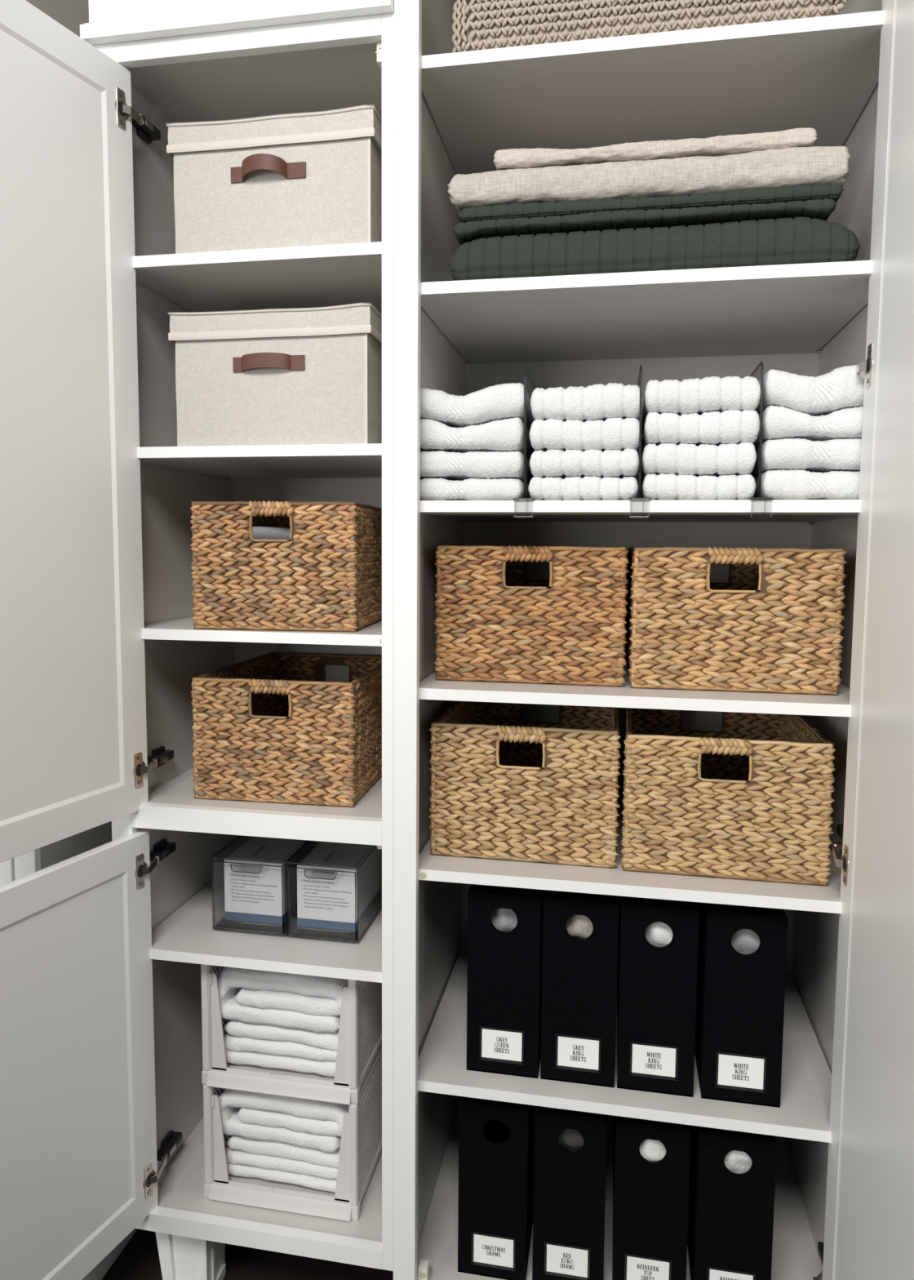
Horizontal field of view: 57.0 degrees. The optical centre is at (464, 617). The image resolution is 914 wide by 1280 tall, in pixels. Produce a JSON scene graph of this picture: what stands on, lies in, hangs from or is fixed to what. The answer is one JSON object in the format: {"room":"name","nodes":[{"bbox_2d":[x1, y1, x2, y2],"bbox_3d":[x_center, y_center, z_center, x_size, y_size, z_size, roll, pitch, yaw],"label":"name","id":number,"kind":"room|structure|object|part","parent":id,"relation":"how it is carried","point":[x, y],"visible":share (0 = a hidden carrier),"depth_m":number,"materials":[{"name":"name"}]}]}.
{"room":"linen closet","nodes":[
{"label":"linen closet","id":0,"kind":"room"},
{"bbox_2d":[25,0,111,869],"bbox_3d":[-0.767,-0.171,1.743,0.160,2.950,0.630,1,5,10],"label":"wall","id":1,"kind":"structure","parent":0,"point":[70,14],"depth_m":1.53,"materials":[{"name":"grey paint"}]},
{"bbox_2d":[0,848,40,885],"bbox_3d":[-0.835,0.029,1.440,0.202,2.600,0.022,1,5,10],"label":"trim","id":2,"kind":"structure","parent":1,"relation":"attached to","point":[24,864],"depth_m":1.46,"materials":[{"name":"white paint"}]},
{"bbox_2d":[81,1228,137,1279],"bbox_3d":[-0.692,1.241,1.847,0.014,0.120,0.630,1,5,10],"label":"baseboard","id":3,"kind":"structure","parent":1,"relation":"attached to","point":[98,1273],"depth_m":1.69,"materials":[{"name":"white paint"}]},
{"bbox_2d":[102,1228,393,1279],"bbox_3d":[-0.450,1.542,-0.686,5.806,0.050,5.560,1,5,10],"label":"floor","id":4,"kind":"structure","parent":0,"point":[139,1260],"depth_m":1.70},
{"bbox_2d":[0,0,394,1279],"bbox_3d":[-0.402,0.050,1.472,0.588,2.559,0.893,1,5,10],"label":"tall cabinet","id":5,"kind":"object","parent":4,"relation":"on","point":[104,948],"depth_m":1.43,"materials":[{"name":"white wood"}]},
{"bbox_3d":[-0.667,-0.272,1.266,0.125,1.267,0.447,1,5,10],"label":"door","id":6,"kind":"part","parent":5,"relation":"part of","materials":[{"name":"white paint"}]},
{"bbox_3d":[-0.675,0.765,1.354,0.021,0.726,0.455,3,5,24],"label":"door","id":7,"kind":"part","parent":5,"relation":"part of","materials":[{"name":"white paint"}]},
{"bbox_3d":[-0.577,-0.062,1.718,0.022,2.380,0.454,1,5,10],"label":"panel","id":8,"kind":"part","parent":5,"relation":"part of","materials":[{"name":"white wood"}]},
{"bbox_3d":[-0.539,1.228,1.657,0.118,0.178,0.075,1,5,10],"label":"leg","id":9,"kind":"part","parent":5,"relation":"part of","materials":[{"name":"white paint"}]},
{"bbox_3d":[-0.364,-1.099,1.352,0.524,0.250,0.018,1,5,10],"label":"panel","id":10,"kind":"part","parent":5,"relation":"part of","materials":[{"name":"white paint"}]},
{"bbox_3d":[-0.371,-0.960,1.345,0.528,0.029,0.020,1,5,10],"label":"moulding","id":11,"kind":"part","parent":5,"relation":"part of","materials":[{"name":"white paint"}]},
{"bbox_3d":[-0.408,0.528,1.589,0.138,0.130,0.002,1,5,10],"label":"drawer","id":12,"kind":"part","parent":5,"relation":"part of","materials":[{"name":"plastic"}]},
{"bbox_3d":[-0.355,-0.940,1.364,0.463,0.045,0.019,1,5,10],"label":"rail","id":13,"kind":"part","parent":5,"relation":"part of","materials":[{"name":"white paint"}]},
{"bbox_2d":[215,918,284,933],"bbox_3d":[-0.383,0.577,1.737,0.138,0.011,0.287,1,5,10],"label":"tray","id":14,"kind":"object","parent":5,"relation":"on","point":[223,924],"depth_m":1.61,"materials":[{"name":"plastic"}]},
{"bbox_3d":[-0.322,-0.957,1.591,0.484,0.018,0.441,1,5,10],"label":"panel","id":15,"kind":"part","parent":5,"relation":"part of","materials":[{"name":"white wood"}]},
{"bbox_2d":[224,858,284,924],"bbox_3d":[-0.387,0.516,1.686,0.117,0.119,0.171,1,5,10],"label":"pack","id":16,"kind":"object","parent":5,"relation":"in","point":[248,897],"visible":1,"depth_m":1.60,"materials":[{"name":"white"}]},
{"bbox_2d":[229,873,277,902],"bbox_3d":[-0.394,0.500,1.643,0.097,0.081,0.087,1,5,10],"label":"print","id":17,"kind":"object","parent":16,"relation":"on","point":[243,887],"depth_m":1.60,"materials":[{"name":"grey"}]},
{"bbox_2d":[132,241,382,314],"bbox_3d":[-0.325,-0.620,1.617,0.481,0.019,0.443,1,5,10],"label":"shelf","id":18,"kind":"object","parent":5,"relation":"attached to","point":[335,274],"depth_m":1.49,"materials":[{"name":"white wood"}]},
{"bbox_3d":[-0.366,0.360,1.474,0.463,0.042,0.019,1,5,10],"label":"rail","id":19,"kind":"part","parent":5,"relation":"part of","materials":[{"name":"white paint"}]},
{"bbox_2d":[137,443,382,478],"bbox_3d":[-0.327,-0.300,1.644,0.481,0.019,0.443,1,5,10],"label":"shelf","id":20,"kind":"object","parent":5,"relation":"attached to","point":[315,460],"depth_m":1.50,"materials":[{"name":"white wood"}]},
{"bbox_3d":[-0.383,0.517,1.730,0.148,0.148,0.310,1,5,10],"label":"clear drawer","id":21,"kind":"part","parent":5,"relation":"part of","materials":[{"name":"plastic"}]},
{"bbox_2d":[141,616,382,646],"bbox_3d":[-0.330,0.015,1.671,0.481,0.019,0.443,1,5,10],"label":"shelf","id":22,"kind":"object","parent":5,"relation":"attached to","point":[153,628],"depth_m":1.46,"materials":[{"name":"white wood"}]},
{"bbox_3d":[-0.372,1.132,1.539,0.463,0.035,0.019,1,5,10],"label":"rail","id":23,"kind":"part","parent":5,"relation":"part of","materials":[{"name":"white paint"}]},
{"bbox_3d":[-0.332,0.330,1.700,0.484,0.019,0.441,1,5,10],"label":"deck panel","id":24,"kind":"part","parent":5,"relation":"part of","materials":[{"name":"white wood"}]},
{"bbox_2d":[149,881,382,982],"bbox_3d":[-0.334,0.602,1.720,0.481,0.019,0.443,1,5,10],"label":"shelf","id":25,"kind":"object","parent":5,"relation":"attached to","point":[184,932],"depth_m":1.54,"materials":[{"name":"white wood"}]},
{"bbox_3d":[-0.338,1.108,1.766,0.484,0.018,0.441,1,5,10],"label":"deck panel","id":26,"kind":"part","parent":5,"relation":"part of","materials":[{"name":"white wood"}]},
{"bbox_2d":[165,104,382,253],"bbox_3d":[-0.293,-0.735,1.566,0.366,0.219,0.384,1,5,10],"label":"fabric bin","id":27,"kind":"object","parent":5,"relation":"on","point":[310,178],"visible":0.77,"depth_m":1.40,"materials":[{"name":"fabric"}]},
{"bbox_3d":[-0.328,-0.743,1.388,0.132,0.033,0.024,1,5,10],"label":"leather handle","id":28,"kind":"part","parent":27,"relation":"part of","materials":[{"name":"leather"}]},
{"bbox_3d":[-0.291,-0.820,1.567,0.366,0.049,0.368,1,5,10],"label":"lid","id":29,"kind":"part","parent":27,"relation":"part of","materials":[{"name":"fabric"}]},
{"bbox_2d":[167,302,382,446],"bbox_3d":[-0.300,-0.421,1.598,0.364,0.231,0.375,1,5,10],"label":"fabric bin","id":30,"kind":"object","parent":5,"relation":"on","point":[297,375],"visible":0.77,"depth_m":1.43,"materials":[{"name":"fabric"}]},
{"bbox_3d":[-0.333,-0.431,1.419,0.128,0.028,0.015,1,5,10],"label":"leather handle","id":31,"kind":"part","parent":30,"relation":"part of","materials":[{"name":"leather"}]},
{"bbox_3d":[-0.299,-0.512,1.594,0.364,0.048,0.368,1,5,10],"label":"lid","id":32,"kind":"part","parent":30,"relation":"part of","materials":[{"name":"fabric"}]},
{"bbox_2d":[190,500,382,632],"bbox_3d":[-0.312,-0.104,1.634,0.299,0.225,0.378,1,5,6],"label":"woven basket","id":33,"kind":"object","parent":5,"relation":"on","point":[328,578],"visible":0.93,"depth_m":1.45,"materials":[{"name":"brown"}]},
{"bbox_3d":[-0.469,-0.090,1.470,0.009,0.211,0.009,1,5,6],"label":"corner post","id":34,"kind":"part","parent":33,"relation":"part of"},
{"bbox_2d":[252,526,382,569],"bbox_3d":[-0.296,-0.090,1.655,0.250,0.178,0.276,1,5,10],"label":"folded cloth","id":35,"kind":"object","parent":33,"relation":"in","point":[259,532],"visible":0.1,"depth_m":1.54,"materials":[{"name":"grey fabric"}]},
{"bbox_3d":[-0.191,-0.086,1.442,0.009,0.212,0.009,1,5,6],"label":"corner post","id":36,"kind":"part","parent":33,"relation":"part of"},
{"bbox_2d":[191,652,382,808],"bbox_3d":[-0.316,0.207,1.694,0.312,0.227,0.388,1,5,9],"label":"woven basket","id":37,"kind":"object","parent":5,"relation":"on","point":[265,729],"visible":0.85,"depth_m":1.51,"materials":[{"name":"brown"}]},
{"bbox_3d":[-0.489,0.220,1.534,0.009,0.213,0.009,1,5,9],"label":"corner post","id":38,"kind":"part","parent":37,"relation":"part of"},
{"bbox_3d":[-0.200,0.226,1.490,0.009,0.213,0.009,1,5,9],"label":"corner post","id":39,"kind":"part","parent":37,"relation":"part of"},
{"bbox_2d":[203,1044,382,1221],"bbox_3d":[-0.318,0.988,1.734,0.308,0.226,0.340,1,5,10],"label":"bin","id":40,"kind":"object","parent":5,"relation":"on","point":[361,1142],"visible":0.38,"depth_m":1.60,"materials":[{"name":"grey plastic"}]},
{"bbox_3d":[-0.487,0.985,1.605,0.016,0.202,0.013,1,5,10],"label":"post","id":41,"kind":"part","parent":40,"relation":"part of","materials":[{"name":"grey plastic"}]},
{"bbox_2d":[228,1173,335,1196],"bbox_3d":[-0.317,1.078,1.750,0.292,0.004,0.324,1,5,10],"label":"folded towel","id":42,"kind":"object","parent":40,"relation":"on","point":[238,1186],"depth_m":1.60,"materials":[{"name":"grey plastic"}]},
{"bbox_3d":[-0.346,1.083,1.590,0.272,0.006,0.003,1,5,10],"label":"drawer sill","id":43,"kind":"part","parent":40,"relation":"part of","materials":[{"name":"grey plastic"}]},
{"bbox_2d":[225,1134,340,1192],"bbox_3d":[-0.319,1.033,1.731,0.272,0.085,0.273,1,5,10],"label":"folded towel","id":44,"kind":"object","parent":40,"relation":"in","point":[268,1160],"visible":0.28,"depth_m":1.60,"materials":[{"name":"white fabric"}]},
{"bbox_2d":[218,1088,349,1151],"bbox_3d":[-0.322,0.942,1.721,0.282,0.103,0.279,1,5,10],"label":"folded towel","id":45,"kind":"object","parent":44,"relation":"on","point":[302,1122],"visible":0.32,"depth_m":1.59,"materials":[{"name":"white fabric"}]},
{"bbox_2d":[200,964,382,1105],"bbox_3d":[-0.316,0.754,1.714,0.308,0.242,0.340,1,5,10],"label":"bin","id":46,"kind":"object","parent":40,"relation":"on","point":[360,1030],"visible":0.3,"depth_m":1.57,"materials":[{"name":"grey plastic"}]},
{"bbox_3d":[-0.485,0.751,1.585,0.016,0.218,0.013,1,5,10],"label":"post","id":47,"kind":"part","parent":46,"relation":"part of","materials":[{"name":"grey plastic"}]},
{"bbox_3d":[-0.344,0.857,1.571,0.272,0.006,0.003,1,5,10],"label":"drawer sill","id":48,"kind":"part","parent":46,"relation":"part of","materials":[{"name":"grey plastic"}]},
{"bbox_2d":[226,1062,334,1080],"bbox_3d":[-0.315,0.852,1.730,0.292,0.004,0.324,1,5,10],"label":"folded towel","id":49,"kind":"object","parent":46,"relation":"on","point":[234,1072],"depth_m":1.58,"materials":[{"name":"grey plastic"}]},
{"bbox_2d":[223,1019,338,1076],"bbox_3d":[-0.318,0.805,1.712,0.272,0.092,0.274,1,5,10],"label":"folded towel","id":50,"kind":"object","parent":46,"relation":"in","point":[262,1045],"visible":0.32,"depth_m":1.58,"materials":[{"name":"white fabric"}]},
{"bbox_2d":[216,966,348,1032],"bbox_3d":[-0.320,0.708,1.702,0.283,0.108,0.278,1,5,10],"label":"folded towel","id":51,"kind":"object","parent":50,"relation":"on","point":[304,1002],"visible":0.41,"depth_m":1.57,"materials":[{"name":"white fabric"}]},
{"bbox_3d":[-0.202,0.758,1.534,0.016,0.218,0.013,1,5,10],"label":"post","id":52,"kind":"part","parent":46,"relation":"part of","materials":[{"name":"grey plastic"}]},
{"bbox_3d":[-0.204,0.992,1.554,0.016,0.202,0.013,1,5,10],"label":"post","id":53,"kind":"part","parent":40,"relation":"part of","materials":[{"name":"grey plastic"}]},
{"bbox_3d":[-0.288,-0.074,1.890,0.484,2.380,0.012,1,5,10],"label":"panel","id":54,"kind":"part","parent":5,"relation":"part of","materials":[{"name":"white wood"}]},
{"bbox_2d":[289,924,357,940],"bbox_3d":[-0.239,0.581,1.711,0.130,0.011,0.287,1,5,10],"label":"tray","id":55,"kind":"object","parent":5,"relation":"on","point":[295,931],"depth_m":1.58,"materials":[{"name":"plastic"}]},
{"bbox_2d":[297,864,357,931],"bbox_3d":[-0.244,0.519,1.660,0.116,0.119,0.171,1,5,10],"label":"pack","id":56,"kind":"object","parent":5,"relation":"in","point":[323,904],"visible":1,"depth_m":1.58,"materials":[{"name":"white"}]},
{"bbox_2d":[302,880,351,910],"bbox_3d":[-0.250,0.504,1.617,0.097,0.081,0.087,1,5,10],"label":"print","id":57,"kind":"object","parent":56,"relation":"on","point":[317,895],"depth_m":1.58,"materials":[{"name":"grey"}]},
{"bbox_3d":[-0.239,0.520,1.704,0.141,0.148,0.310,1,5,10],"label":"clear drawer","id":58,"kind":"part","parent":5,"relation":"part of","materials":[{"name":"plastic"}]},
{"bbox_2d":[393,0,913,1279],"bbox_3d":[0.264,0.070,1.306,0.782,2.560,1.142,1,5,10],"label":"tall cabinet","id":59,"kind":"object","parent":4,"relation":"on","point":[842,1126],"visible":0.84,"depth_m":1.40,"materials":[{"name":"white wood"}]},
{"bbox_3d":[-0.056,0.036,1.671,0.021,2.560,0.534,1,5,10],"label":"panel","id":60,"kind":"part","parent":59,"relation":"part of","materials":[{"name":"grey plastic"}]},
{"bbox_2d":[420,477,524,500],"bbox_3d":[0.035,-0.226,1.548,0.179,0.041,0.328,1,5,10],"label":"folded towel","id":61,"kind":"object","parent":59,"relation":"on","point":[431,489],"visible":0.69,"depth_m":1.39,"materials":[{"name":"white fabric"}]},
{"bbox_2d":[420,450,524,482],"bbox_3d":[0.035,-0.267,1.544,0.180,0.048,0.329,1,5,10],"label":"folded towel","id":62,"kind":"object","parent":61,"relation":"on","point":[439,464],"visible":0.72,"depth_m":1.39,"materials":[{"name":"white fabric"}]},
{"bbox_2d":[420,417,524,454],"bbox_3d":[0.035,-0.316,1.540,0.178,0.056,0.329,1,5,10],"label":"folded towel","id":63,"kind":"object","parent":62,"relation":"on","point":[506,434],"visible":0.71,"depth_m":1.39,"materials":[{"name":"white fabric"}]},
{"bbox_2d":[420,382,532,427],"bbox_3d":[0.037,-0.364,1.535,0.184,0.068,0.329,1,5,10],"label":"folded towel","id":64,"kind":"object","parent":63,"relation":"on","point":[504,401],"visible":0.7,"depth_m":1.38,"materials":[{"name":"white fabric"}]},
{"bbox_2d":[457,1096,536,1279],"bbox_3d":[0.079,1.018,1.665,0.125,0.328,0.323,1,5,10],"label":"box","id":65,"kind":"object","parent":59,"relation":"on","point":[496,1139],"visible":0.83,"depth_m":1.51,"materials":[{"name":"black cardboard"}]},
{"bbox_2d":[466,884,545,1078],"bbox_3d":[0.097,0.631,1.629,0.128,0.328,0.323,1,5,10],"label":"box","id":66,"kind":"object","parent":59,"relation":"on","point":[505,923],"visible":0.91,"depth_m":1.48,"materials":[{"name":"black cardboard"}]},
{"bbox_2d":[428,700,621,868],"bbox_3d":[0.136,0.291,1.655,0.335,0.242,0.408,1,5,10],"label":"woven basket","id":67,"kind":"object","parent":59,"relation":"on","point":[504,786],"visible":0.94,"depth_m":1.46,"materials":[{"name":"brown"}]},
{"bbox_3d":[-0.054,0.304,1.492,0.009,0.228,0.009,1,5,10],"label":"corner post","id":68,"kind":"part","parent":67,"relation":"part of","materials":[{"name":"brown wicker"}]},
{"bbox_3d":[0.256,0.312,1.435,0.009,0.228,0.009,1,5,10],"label":"corner post","id":69,"kind":"part","parent":67,"relation":"part of","materials":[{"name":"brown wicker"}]},
{"bbox_2d":[513,368,536,518],"bbox_3d":[0.122,-0.292,1.480,0.033,0.241,0.288,1,5,10],"label":"divider","id":70,"kind":"object","parent":59,"relation":"attached to","point":[529,385],"visible":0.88,"depth_m":1.40,"materials":[{"name":"plastic"}]},
{"bbox_3d":[0.122,-0.307,1.491,0.005,0.209,0.264,1,5,10],"label":"divider plate","id":71,"kind":"part","parent":70,"relation":"part of","materials":[{"name":"plastic"}]},
{"bbox_2d":[434,545,629,687],"bbox_3d":[0.145,-0.020,1.635,0.337,0.240,0.388,1,5,10],"label":"woven basket","id":72,"kind":"object","parent":59,"relation":"on","point":[493,623],"visible":1,"depth_m":1.45,"materials":[{"name":"brown"}]},
{"bbox_3d":[-0.044,-0.007,1.482,0.009,0.226,0.009,1,5,10],"label":"corner post","id":73,"kind":"part","parent":72,"relation":"part of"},
{"bbox_3d":[0.268,0.000,1.426,0.009,0.226,0.009,1,5,10],"label":"corner post","id":74,"kind":"part","parent":72,"relation":"part of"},
{"bbox_2d":[532,1106,607,1279],"bbox_3d":[0.213,1.021,1.640,0.126,0.328,0.323,1,5,10],"label":"box","id":75,"kind":"object","parent":59,"relation":"on","point":[570,1159],"visible":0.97,"depth_m":1.48,"materials":[{"name":"black cardboard"}]},
{"bbox_2d":[540,889,618,1087],"bbox_3d":[0.226,0.634,1.606,0.128,0.328,0.323,1,5,10],"label":"box","id":76,"kind":"object","parent":59,"relation":"on","point":[580,930],"visible":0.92,"depth_m":1.45,"materials":[{"name":"black cardboard"}]},
{"bbox_2d":[528,475,638,500],"bbox_3d":[0.220,-0.222,1.513,0.176,0.043,0.330,1,5,10],"label":"folded towel","id":77,"kind":"object","parent":59,"relation":"on","point":[587,487],"visible":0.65,"depth_m":1.36,"materials":[{"name":"white fabric"}]},
{"bbox_2d":[529,448,639,479],"bbox_3d":[0.221,-0.263,1.508,0.175,0.048,0.332,1,5,10],"label":"folded towel","id":78,"kind":"object","parent":77,"relation":"on","point":[558,463],"visible":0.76,"depth_m":1.35,"materials":[{"name":"white fabric"}]},
{"bbox_2d":[529,417,639,451],"bbox_3d":[0.221,-0.308,1.506,0.177,0.054,0.330,1,5,10],"label":"folded towel","id":79,"kind":"object","parent":78,"relation":"on","point":[612,433],"visible":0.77,"depth_m":1.35,"materials":[{"name":"white fabric"}]},
{"bbox_2d":[530,382,642,422],"bbox_3d":[0.223,-0.361,1.502,0.178,0.061,0.328,1,5,10],"label":"folded towel","id":80,"kind":"object","parent":79,"relation":"on","point":[602,402],"visible":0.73,"depth_m":1.35,"materials":[{"name":"white fabric"}]},
{"bbox_3d":[0.309,1.192,1.695,0.740,0.019,0.521,1,5,10],"label":"deck panel","id":81,"kind":"part","parent":59,"relation":"part of","materials":[{"name":"grey plastic"}]},
{"bbox_2d":[417,942,831,1142],"bbox_3d":[0.312,0.804,1.661,0.731,0.019,0.519,1,5,10],"label":"shelf","id":82,"kind":"object","parent":59,"relation":"attached to","point":[803,1113],"depth_m":1.46,"materials":[{"name":"white wood"}]},
{"bbox_2d":[418,793,842,913],"bbox_3d":[0.315,0.426,1.629,0.731,0.019,0.519,1,5,10],"label":"shelf","id":83,"kind":"object","parent":59,"relation":"attached to","point":[571,878],"depth_m":1.39,"materials":[{"name":"white wood"}]},
{"bbox_2d":[419,656,851,716],"bbox_3d":[0.317,0.115,1.603,0.731,0.019,0.519,1,5,10],"label":"shelf","id":84,"kind":"object","parent":59,"relation":"attached to","point":[840,705],"depth_m":1.37,"materials":[{"name":"white wood"}]},
{"bbox_2d":[629,364,650,518],"bbox_3d":[0.301,-0.288,1.448,0.033,0.241,0.288,1,5,10],"label":"divider","id":85,"kind":"object","parent":59,"relation":"attached to","point":[640,377],"visible":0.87,"depth_m":1.33,"materials":[{"name":"plastic"}]},
{"bbox_3d":[0.302,-0.303,1.458,0.005,0.209,0.264,1,5,10],"label":"divider plate","id":86,"kind":"part","parent":85,"relation":"part of","materials":[{"name":"plastic"}]},
{"bbox_3d":[0.366,0.024,1.859,0.740,2.560,0.012,1,5,10],"label":"panel","id":87,"kind":"part","parent":59,"relation":"part of","materials":[{"name":"grey plastic"}]},
{"bbox_2d":[420,499,861,522],"bbox_3d":[0.320,-0.196,1.577,0.731,0.019,0.519,1,5,10],"label":"shelf","id":88,"kind":"object","parent":59,"relation":"attached to","point":[684,510],"depth_m":1.36,"materials":[{"name":"white wood"}]},
{"bbox_2d":[421,260,872,364],"bbox_3d":[0.322,-0.543,1.547,0.731,0.019,0.519,1,5,10],"label":"shelf","id":89,"kind":"object","parent":59,"relation":"attached to","point":[795,312],"depth_m":1.46,"materials":[{"name":"white wood"}]},
{"bbox_2d":[452,0,848,53],"bbox_3d":[0.311,-0.963,1.483,0.610,0.142,0.393,1,5,10],"label":"woven basket","id":90,"kind":"object","parent":59,"relation":"on","point":[486,24],"visible":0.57,"depth_m":1.31,"materials":[{"name":"wicker"}]},
{"bbox_2d":[612,1115,691,1279],"bbox_3d":[0.352,1.024,1.615,0.126,0.328,0.323,1,5,10],"label":"box","id":91,"kind":"object","parent":59,"relation":"on","point":[651,1162],"visible":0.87,"depth_m":1.46,"materials":[{"name":"black cardboard"}]},
{"bbox_2d":[421,10,884,174],"bbox_3d":[0.325,-0.888,1.518,0.731,0.019,0.519,1,5,10],"label":"shelf","id":92,"kind":"object","parent":59,"relation":"attached to","point":[821,73],"depth_m":1.38,"materials":[{"name":"white wood"}]},
{"bbox_2d":[449,217,860,280],"bbox_3d":[0.322,-0.594,1.516,0.639,0.091,0.417,1,5,10],"label":"quilt","id":93,"kind":"object","parent":59,"relation":"on","point":[797,240],"visible":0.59,"depth_m":1.31,"materials":[{"name":"fabric"}]},
{"bbox_2d":[453,198,836,245],"bbox_3d":[0.304,-0.643,1.501,0.592,0.028,0.379,1,5,10],"label":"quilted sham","id":94,"kind":"object","parent":93,"relation":"on","point":[820,209],"visible":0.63,"depth_m":1.32,"materials":[{"name":"fabric"}]},
{"bbox_2d":[457,183,844,222],"bbox_3d":[0.313,-0.666,1.499,0.595,0.025,0.376,1,5,10],"label":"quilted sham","id":95,"kind":"object","parent":94,"relation":"on","point":[798,193],"visible":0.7,"depth_m":1.31,"materials":[{"name":"fabric"}]},
{"bbox_2d":[447,146,851,212],"bbox_3d":[0.310,-0.705,1.492,0.620,0.062,0.376,1,5,10],"label":"linens","id":96,"kind":"object","parent":95,"relation":"on","point":[793,166],"visible":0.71,"depth_m":1.31,"materials":[{"name":"fabric"}]},
{"bbox_2d":[493,127,817,170],"bbox_3d":[0.316,-0.747,1.459,0.497,0.035,0.314,1,5,10],"label":"linens","id":97,"kind":"object","parent":96,"relation":"on","point":[719,145],"visible":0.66,"depth_m":1.31,"materials":[{"name":"fabric"}]},
{"bbox_2d":[617,895,699,1097],"bbox_3d":[0.356,0.637,1.582,0.128,0.328,0.323,1,5,10],"label":"box","id":98,"kind":"object","parent":59,"relation":"on","point":[659,939],"visible":0.9,"depth_m":1.43,"materials":[{"name":"black cardboard"}]},
{"bbox_2d":[640,473,755,500],"bbox_3d":[0.399,-0.219,1.481,0.172,0.048,0.329,1,5,10],"label":"folded towel","id":99,"kind":"object","parent":59,"relation":"on","point":[662,486],"visible":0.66,"depth_m":1.33,"materials":[{"name":"white fabric"}]},
{"bbox_2d":[640,441,756,487],"bbox_3d":[0.398,-0.264,1.477,0.173,0.054,0.329,1,5,10],"label":"folded towel","id":100,"kind":"object","parent":99,"relation":"on","point":[686,459],"visible":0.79,"depth_m":1.32,"materials":[{"name":"white fabric"}]},
{"bbox_2d":[641,409,759,457],"bbox_3d":[0.401,-0.313,1.472,0.174,0.054,0.331,1,5,10],"label":"folded towel","id":101,"kind":"object","parent":100,"relation":"on","point":[729,426],"visible":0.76,"depth_m":1.32,"materials":[{"name":"white fabric"}]},
{"bbox_2d":[641,376,760,435],"bbox_3d":[0.400,-0.363,1.468,0.175,0.058,0.331,1,5,10],"label":"folded towel","id":102,"kind":"object","parent":101,"relation":"on","point":[713,393],"visible":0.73,"depth_m":1.31,"materials":[{"name":"white fabric"}]},
{"bbox_2d":[621,707,835,886],"bbox_3d":[0.469,0.301,1.587,0.338,0.239,0.408,1,5,10],"label":"woven basket","id":103,"kind":"object","parent":59,"relation":"on","point":[751,799],"visible":0.94,"depth_m":1.40,"materials":[{"name":"brown"}]},
{"bbox_3d":[0.277,0.314,1.425,0.009,0.226,0.009,1,5,11],"label":"corner post","id":104,"kind":"part","parent":103,"relation":"part of","materials":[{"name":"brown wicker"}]},
{"bbox_3d":[0.590,0.321,1.367,0.009,0.226,0.009,1,5,10],"label":"corner post","id":105,"kind":"part","parent":103,"relation":"part of","materials":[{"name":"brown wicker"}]},
{"bbox_2d":[687,1124,777,1279],"bbox_3d":[0.489,1.028,1.590,0.126,0.328,0.323,1,5,10],"label":"box","id":106,"kind":"object","parent":59,"relation":"on","point":[732,1185],"visible":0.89,"depth_m":1.43,"materials":[{"name":"black cardboard"}]},
{"bbox_2d":[625,546,847,695],"bbox_3d":[0.477,-0.011,1.568,0.341,0.240,0.389,1,5,10],"label":"woven basket","id":107,"kind":"object","parent":59,"relation":"on","point":[775,627],"visible":1,"depth_m":1.38,"materials":[{"name":"brown"}]},
{"bbox_3d":[0.287,0.001,1.414,0.009,0.226,0.009,1,5,10],"label":"corner post","id":108,"kind":"part","parent":107,"relation":"part of","materials":[{"name":"wicker"}]},
{"bbox_3d":[0.604,0.008,1.359,0.009,0.226,0.009,1,5,10],"label":"corner post","id":109,"kind":"part","parent":107,"relation":"part of","materials":[{"name":"wicker"}]},
{"bbox_2d":[694,902,787,1107],"bbox_3d":[0.494,0.641,1.557,0.128,0.328,0.323,1,5,10],"label":"box","id":110,"kind":"object","parent":59,"relation":"on","point":[742,950],"visible":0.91,"depth_m":1.40,"materials":[{"name":"black cardboard"}]},
{"bbox_2d":[747,361,773,518],"bbox_3d":[0.481,-0.284,1.415,0.033,0.241,0.288,1,5,10],"label":"divider","id":111,"kind":"object","parent":59,"relation":"attached to","point":[758,373],"visible":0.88,"depth_m":1.31,"materials":[{"name":"plastic"}]},
{"bbox_3d":[0.481,-0.299,1.426,0.005,0.209,0.264,1,5,10],"label":"divider plate","id":112,"kind":"part","parent":111,"relation":"part of","materials":[{"name":"plastic"}]},
{"bbox_2d":[760,469,860,499],"bbox_3d":[0.576,-0.217,1.450,0.167,0.050,0.328,1,5,10],"label":"folded towel","id":113,"kind":"object","parent":59,"relation":"on","point":[800,484],"visible":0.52,"depth_m":1.30,"materials":[{"name":"white fabric"}]},
{"bbox_2d":[761,438,862,473],"bbox_3d":[0.576,-0.265,1.445,0.167,0.050,0.328,1,5,10],"label":"folded towel","id":114,"kind":"object","parent":113,"relation":"on","point":[786,454],"visible":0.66,"depth_m":1.29,"materials":[{"name":"white fabric"}]},
{"bbox_2d":[762,405,863,442],"bbox_3d":[0.576,-0.315,1.441,0.168,0.053,0.328,1,5,10],"label":"folded towel","id":115,"kind":"object","parent":114,"relation":"on","point":[778,422],"visible":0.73,"depth_m":1.29,"materials":[{"name":"white fabric"}]},
{"bbox_2d":[763,364,865,416],"bbox_3d":[0.576,-0.364,1.437,0.168,0.074,0.328,1,5,10],"label":"folded towel","id":116,"kind":"object","parent":115,"relation":"on","point":[842,388],"visible":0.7,"depth_m":1.29,"materials":[{"name":"white fabric"}]},
{"bbox_3d":[0.693,0.053,1.536,0.021,2.560,0.534,1,5,10],"label":"panel","id":117,"kind":"part","parent":59,"relation":"part of","materials":[{"name":"grey plastic"}]},
{"bbox_3d":[0.559,0.047,0.984,0.021,2.376,0.620,1,5,9],"label":"door","id":118,"kind":"part","parent":59,"relation":"part of","materials":[{"name":"white paint"}]}
]}

